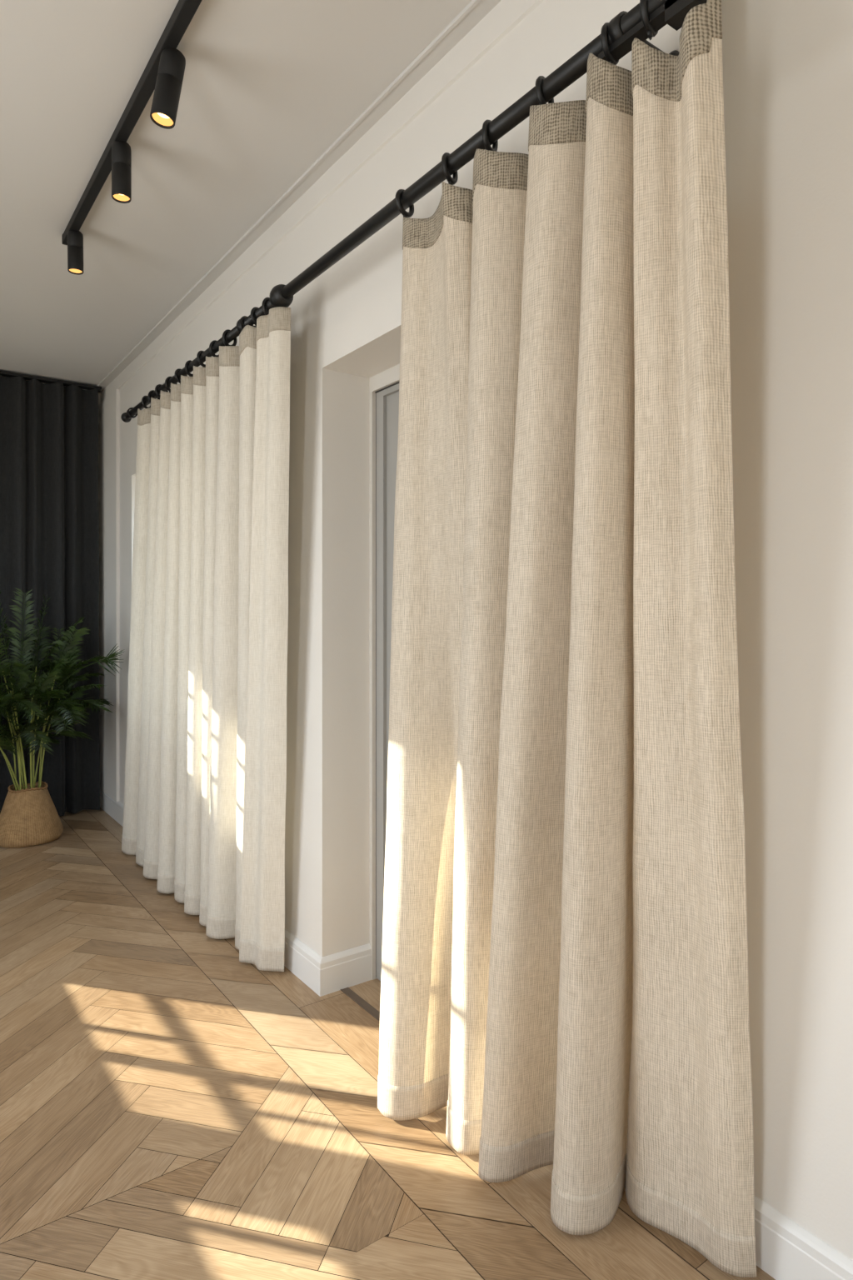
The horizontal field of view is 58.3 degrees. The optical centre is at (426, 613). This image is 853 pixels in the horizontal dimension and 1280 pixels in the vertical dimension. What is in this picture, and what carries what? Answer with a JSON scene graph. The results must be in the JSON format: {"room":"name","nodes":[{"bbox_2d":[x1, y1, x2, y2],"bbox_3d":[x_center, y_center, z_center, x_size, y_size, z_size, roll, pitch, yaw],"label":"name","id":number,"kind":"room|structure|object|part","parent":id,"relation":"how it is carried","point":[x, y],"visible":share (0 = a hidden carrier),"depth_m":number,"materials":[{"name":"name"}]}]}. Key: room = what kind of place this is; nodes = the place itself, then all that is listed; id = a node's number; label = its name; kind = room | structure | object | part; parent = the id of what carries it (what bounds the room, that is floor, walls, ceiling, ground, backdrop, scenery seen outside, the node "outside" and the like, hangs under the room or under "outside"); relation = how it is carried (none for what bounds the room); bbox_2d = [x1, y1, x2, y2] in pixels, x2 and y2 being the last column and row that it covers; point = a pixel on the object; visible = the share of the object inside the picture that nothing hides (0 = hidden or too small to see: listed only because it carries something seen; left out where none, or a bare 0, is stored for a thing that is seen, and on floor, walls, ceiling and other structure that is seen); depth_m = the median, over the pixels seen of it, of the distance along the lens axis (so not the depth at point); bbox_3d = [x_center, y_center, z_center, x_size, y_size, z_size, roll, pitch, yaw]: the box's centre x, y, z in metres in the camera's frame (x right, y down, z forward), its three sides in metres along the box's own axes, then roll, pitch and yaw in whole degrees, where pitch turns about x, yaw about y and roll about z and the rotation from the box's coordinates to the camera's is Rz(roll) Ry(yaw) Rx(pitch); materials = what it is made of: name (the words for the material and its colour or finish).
{"room":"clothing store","nodes":[
{"label":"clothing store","id":0,"kind":"room"},
{"bbox_2d":[44,383,100,404],"bbox_3d":[-3.072,-0.098,4.473,2.950,2.755,0.050,0,0,-36],"label":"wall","id":1,"kind":"structure","parent":0,"point":[99,393],"depth_m":5.09,"materials":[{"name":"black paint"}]},
{"bbox_2d":[0,0,472,385],"bbox_3d":[-0.621,-1.505,1.032,3.000,0.060,8.500,0,0,-36],"label":"ceiling","id":2,"kind":"structure","parent":0,"point":[268,87],"depth_m":2.36,"materials":[{"name":"white paint"}]},
{"bbox_2d":[0,370,101,815],"bbox_3d":[-2.859,-0.099,4.425,1.840,2.728,0.109,0,0,-36],"label":"curtain","id":3,"kind":"object","parent":2,"relation":"hanging from","point":[49,432],"visible":0.75,"depth_m":4.81,"materials":[{"name":"grey fabric"}]},
{"bbox_2d":[61,0,202,245],"bbox_3d":[-0.540,-1.456,1.788,0.035,0.037,2.963,0,0,-36],"label":"track","id":4,"kind":"object","parent":2,"relation":"attached to","point":[184,11],"visible":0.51,"depth_m":2.18,"materials":[{"name":"black metal"}]},
{"bbox_2d":[67,230,83,274],"bbox_3d":[-1.331,-1.373,2.899,0.056,0.156,0.055,0,0,-36],"label":"spotlight","id":5,"kind":"object","parent":4,"relation":"attached to","point":[75,238],"visible":1,"depth_m":2.88,"materials":[{"name":"black metal"}]},
{"bbox_2d":[111,140,131,203],"bbox_3d":[-0.940,-1.364,2.356,0.057,0.173,0.057,0,0,-36],"label":"spotlight","id":6,"kind":"object","parent":4,"relation":"attached to","point":[121,151],"visible":1,"depth_m":2.33,"materials":[{"name":"black metal"}]},
{"bbox_2d":[150,48,185,129],"bbox_3d":[-0.666,-1.357,1.971,0.087,0.192,0.066,0,0,-36],"label":"spotlight","id":7,"kind":"object","parent":4,"relation":"attached to","point":[170,76],"visible":1,"depth_m":1.95,"materials":[{"name":"black metal"}]},
{"bbox_2d":[0,807,775,1279],"bbox_3d":[-0.621,1.310,1.032,3.000,0.060,8.500,0,0,-36],"label":"floor","id":8,"kind":"structure","parent":0,"point":[173,1106],"depth_m":1.90,"materials":[{"name":"brown wood"}]},
{"bbox_2d":[0,780,63,847],"bbox_3d":[-2.260,1.125,4.340,0.360,0.309,0.360,0,0,-36],"label":"basket","id":9,"kind":"object","parent":8,"relation":"on","point":[28,817],"visible":0.94,"depth_m":4.23,"materials":[{"name":"wicker"}]},
{"bbox_2d":[0,588,124,790],"bbox_3d":[-2.299,0.403,4.217,1.150,1.276,0.899,0,0,-36],"label":"potted palm","id":10,"kind":"object","parent":9,"relation":"in","point":[67,664],"visible":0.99,"depth_m":4.29,"materials":[{"name":"green plant"}]},
{"bbox_3d":[-2.482,0.332,4.157,0.501,0.483,0.347,0,0,7],"label":"frond crown","id":11,"kind":"part","parent":10,"relation":"part of","materials":[{"name":"green plant"}]},
{"bbox_3d":[-2.331,0.314,4.106,0.423,0.581,0.436,0,0,-7],"label":"frond crown","id":12,"kind":"part","parent":10,"relation":"part of","materials":[{"name":"green plant"}]},
{"bbox_3d":[-2.427,0.545,4.426,0.308,0.511,0.394,0,0,18],"label":"frond crown","id":13,"kind":"part","parent":10,"relation":"part of","materials":[{"name":"green plant"}]},
{"bbox_3d":[-2.266,0.535,4.043,0.553,0.503,0.478,0,0,-36],"label":"frond crown","id":14,"kind":"part","parent":10,"relation":"part of","materials":[{"name":"green plant"}]},
{"bbox_3d":[-2.253,0.470,4.061,0.552,0.259,0.324,0,0,-36],"label":"frond crown","id":15,"kind":"part","parent":10,"relation":"part of","materials":[{"name":"green plant"}]},
{"bbox_3d":[-2.493,0.613,4.467,0.671,0.485,0.206,0,0,-21],"label":"frond crown","id":16,"kind":"part","parent":10,"relation":"part of","materials":[{"name":"green plant"}]},
{"bbox_3d":[-2.288,0.246,4.542,0.523,0.355,0.277,0,0,25],"label":"frond crown","id":17,"kind":"part","parent":10,"relation":"part of","materials":[{"name":"green plant"}]},
{"bbox_3d":[-2.063,0.482,4.114,0.227,0.504,0.482,0,0,-10],"label":"frond crown","id":18,"kind":"part","parent":10,"relation":"part of","materials":[{"name":"green plant"}]},
{"bbox_3d":[-2.269,0.529,4.597,0.492,0.493,0.269,0,0,-12],"label":"frond crown","id":19,"kind":"part","parent":10,"relation":"part of","materials":[{"name":"green plant"}]},
{"bbox_3d":[-2.083,0.527,4.313,0.419,0.437,0.321,0,0,-36],"label":"frond crown","id":20,"kind":"part","parent":10,"relation":"part of","materials":[{"name":"green plant"}]},
{"bbox_3d":[-2.084,0.249,4.463,0.427,0.358,0.384,0,0,18],"label":"frond crown","id":21,"kind":"part","parent":10,"relation":"part of","materials":[{"name":"green plant"}]},
{"bbox_3d":[-2.065,0.379,4.483,0.541,0.583,0.239,0,0,39],"label":"frond crown","id":22,"kind":"part","parent":10,"relation":"part of","materials":[{"name":"green plant"}]},
{"bbox_3d":[-1.983,0.429,4.322,0.333,0.475,0.702,0,0,-13],"label":"frond crown","id":23,"kind":"part","parent":10,"relation":"part of","materials":[{"name":"green plant"}]},
{"bbox_2d":[119,0,852,1259],"bbox_3d":[0.434,-0.098,1.793,0.358,2.755,8.400,0,0,-36],"label":"wall","id":24,"kind":"structure","parent":0,"point":[787,65],"depth_m":1.51,"materials":[{"name":"white paint"}]},
{"bbox_2d":[98,389,119,801],"bbox_3d":[-2.038,-0.110,4.899,0.018,2.540,0.470,0,0,-36],"label":"trim","id":25,"kind":"structure","parent":24,"relation":"attached to","point":[108,410],"depth_m":4.86,"materials":[{"name":"white paint"}]},
{"bbox_2d":[5,0,501,392],"bbox_3d":[-1.865,-1.470,2.477,2.572,0.010,4.600,0,0,-36],"label":"trim","id":26,"kind":"structure","parent":24,"relation":"attached to","point":[476,10],"depth_m":2.43,"materials":[{"name":"white paint"}]},
{"bbox_2d":[100,0,544,402],"bbox_3d":[-0.826,-1.425,3.227,0.008,0.089,4.600,0,0,-36],"label":"trim","id":27,"kind":"structure","parent":24,"relation":"attached to","point":[507,14],"depth_m":2.36,"materials":[{"name":"white paint"}]},
{"bbox_2d":[340,987,379,1021],"bbox_3d":[0.050,1.279,2.150,0.030,0.004,1.129,0,0,-36],"label":"trim","id":28,"kind":"structure","parent":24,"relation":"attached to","point":[365,1005],"depth_m":2.51,"materials":[{"name":"brown metal"}]},
{"bbox_2d":[369,363,399,980],"bbox_3d":[0.143,0.227,2.233,0.114,2.106,1.135,0,0,-36],"label":"door","id":29,"kind":"structure","parent":24,"relation":"in","point":[384,386],"depth_m":2.66,"materials":[{"name":"grey"}]},
{"bbox_3d":[0.143,0.204,2.269,0.012,1.911,0.945,0,0,-36],"label":"pane","id":30,"kind":"part","parent":29,"relation":"part of","materials":[{"name":"grey"}]},
{"bbox_2d":[120,0,707,422],"bbox_3d":[-0.490,-1.028,2.615,0.179,0.091,3.667,0,0,-36],"label":"curtain rod","id":31,"kind":"object","parent":24,"relation":"attached to","point":[625,27],"visible":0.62,"depth_m":1.64,"materials":[{"name":"black metal"}]},
{"bbox_2d":[141,395,150,408],"bbox_3d":[-1.365,-1.024,3.738,0.015,0.080,0.068,0,0,28],"label":"curtain ring","id":32,"kind":"object","parent":31,"relation":"hanging from","point":[143,397],"visible":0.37,"depth_m":3.72,"materials":[{"name":"black metal"}]},
{"bbox_2d":[147,390,159,402],"bbox_3d":[-1.300,-1.024,3.649,0.015,0.080,0.068,0,0,32],"label":"curtain ring","id":33,"kind":"object","parent":31,"relation":"hanging from","point":[152,391],"visible":0.32,"depth_m":3.62,"materials":[{"name":"black metal"}]},
{"bbox_2d":[155,384,168,397],"bbox_3d":[-1.230,-1.024,3.551,0.018,0.080,0.068,0,0,39],"label":"curtain ring","id":34,"kind":"object","parent":31,"relation":"hanging from","point":[158,395],"visible":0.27,"depth_m":3.53,"materials":[{"name":"black metal"}]},
{"bbox_2d":[165,376,177,392],"bbox_3d":[-1.148,-1.024,3.438,0.018,0.080,0.068,0,0,29],"label":"curtain ring","id":35,"kind":"object","parent":31,"relation":"hanging from","point":[167,378],"visible":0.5,"depth_m":3.42,"materials":[{"name":"black metal"}]},
{"bbox_2d":[174,368,187,384],"bbox_3d":[-1.066,-1.024,3.324,0.019,0.080,0.068,0,0,32],"label":"curtain ring","id":36,"kind":"object","parent":31,"relation":"hanging from","point":[177,370],"visible":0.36,"depth_m":3.30,"materials":[{"name":"black metal"}]},
{"bbox_2d":[185,360,193,376],"bbox_3d":[-0.990,-1.024,3.219,0.016,0.080,0.068,0,0,27],"label":"curtain ring","id":37,"kind":"object","parent":31,"relation":"hanging from","point":[187,362],"visible":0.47,"depth_m":3.20,"materials":[{"name":"black metal"}]},
{"bbox_2d":[196,350,205,367],"bbox_3d":[-0.902,-1.024,3.097,0.018,0.080,0.068,0,0,30],"label":"curtain ring","id":38,"kind":"object","parent":31,"relation":"hanging from","point":[199,352],"visible":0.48,"depth_m":3.08,"materials":[{"name":"black metal"}]},
{"bbox_2d":[121,306,290,971],"bbox_3d":[-1.033,0.137,3.329,0.159,2.264,2.053,0,0,-36],"label":"linen curtain","id":39,"kind":"object","parent":31,"relation":"hanging from","point":[204,807],"visible":1,"depth_m":2.94,"materials":[{"name":"beige fabric"}]},
{"bbox_2d":[209,340,219,357],"bbox_3d":[-0.821,-1.024,2.984,0.018,0.080,0.068,0,0,32],"label":"curtain ring","id":40,"kind":"object","parent":31,"relation":"hanging from","point":[213,342],"visible":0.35,"depth_m":2.96,"materials":[{"name":"black metal"}]},
{"bbox_2d":[222,329,237,345],"bbox_3d":[-0.739,-1.024,2.870,0.017,0.080,0.068,0,0,35],"label":"curtain ring","id":41,"kind":"object","parent":31,"relation":"hanging from","point":[235,341],"visible":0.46,"depth_m":2.85,"materials":[{"name":"black metal"}]},
{"bbox_2d":[239,315,253,330],"bbox_3d":[-0.645,-1.024,2.740,0.015,0.080,0.068,0,0,29],"label":"curtain ring","id":42,"kind":"object","parent":31,"relation":"hanging from","point":[241,322],"visible":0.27,"depth_m":2.72,"materials":[{"name":"black metal"}]},
{"bbox_2d":[250,306,259,327],"bbox_3d":[-0.587,-1.024,2.659,0.014,0.080,0.068,0,0,29],"label":"curtain ring","id":43,"kind":"object","parent":31,"relation":"hanging from","point":[252,311],"visible":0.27,"depth_m":2.64,"materials":[{"name":"black metal"}]},
{"bbox_2d":[261,297,269,314],"bbox_3d":[-0.528,-1.024,2.578,0.013,0.080,0.068,1,0,34],"label":"curtain ring","id":44,"kind":"object","parent":31,"relation":"hanging from","point":[266,299],"visible":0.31,"depth_m":2.56,"materials":[{"name":"black metal"}]},
{"bbox_2d":[395,189,414,217],"bbox_3d":[-0.054,-1.024,1.921,0.017,0.080,0.068,0,0,37],"label":"curtain ring","id":45,"kind":"object","parent":31,"relation":"hanging from","point":[402,211],"visible":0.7,"depth_m":1.91,"materials":[{"name":"black metal"}]},
{"bbox_2d":[441,152,458,184],"bbox_3d":[0.054,-1.024,1.771,0.016,0.080,0.068,0,0,29],"label":"curtain ring","id":46,"kind":"object","parent":31,"relation":"hanging from","point":[453,180],"visible":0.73,"depth_m":1.75,"materials":[{"name":"black metal"}]},
{"bbox_2d":[482,119,498,151],"bbox_3d":[0.138,-1.024,1.655,0.014,0.080,0.068,0,0,29],"label":"curtain ring","id":47,"kind":"object","parent":31,"relation":"hanging from","point":[485,126],"visible":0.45,"depth_m":1.63,"materials":[{"name":"black metal"}]},
{"bbox_2d":[535,75,554,104],"bbox_3d":[0.235,-1.024,1.520,0.017,0.080,0.068,0,0,36],"label":"curtain ring","id":48,"kind":"object","parent":31,"relation":"hanging from","point":[541,99],"visible":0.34,"depth_m":1.50,"materials":[{"name":"black metal"}]},
{"bbox_2d":[377,0,757,1277],"bbox_3d":[0.274,0.138,1.664,0.343,2.260,0.950,0,0,-36],"label":"linen curtain","id":49,"kind":"object","parent":31,"relation":"hanging from","point":[565,954],"visible":1,"depth_m":1.52,"materials":[{"name":"beige fabric"}]},
{"bbox_2d":[600,22,619,64],"bbox_3d":[0.333,-1.024,1.384,0.014,0.080,0.068,0,0,36],"label":"curtain ring","id":50,"kind":"object","parent":31,"relation":"hanging from","point":[604,32],"visible":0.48,"depth_m":1.36,"materials":[{"name":"black metal"}]},
{"bbox_2d":[640,0,658,40],"bbox_3d":[0.383,-1.024,1.315,0.014,0.080,0.068,0,0,37],"label":"curtain ring","id":51,"kind":"object","parent":31,"relation":"hanging from","point":[651,32],"visible":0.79,"depth_m":1.30,"materials":[{"name":"black metal"}]},
{"bbox_3d":[0.461,-1.037,1.442,0.009,0.042,0.042,0,0,-36],"label":"wall plate","id":52,"kind":"part","parent":31,"relation":"part of","materials":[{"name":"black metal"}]},
{"bbox_2d":[100,790,852,1279],"bbox_3d":[0.363,1.219,1.741,0.214,0.122,8.400,0,0,-36],"label":"baseboard","id":53,"kind":"structure","parent":24,"relation":"attached to","point":[785,1250],"depth_m":1.49,"materials":[{"name":"white paint"}]}
]}

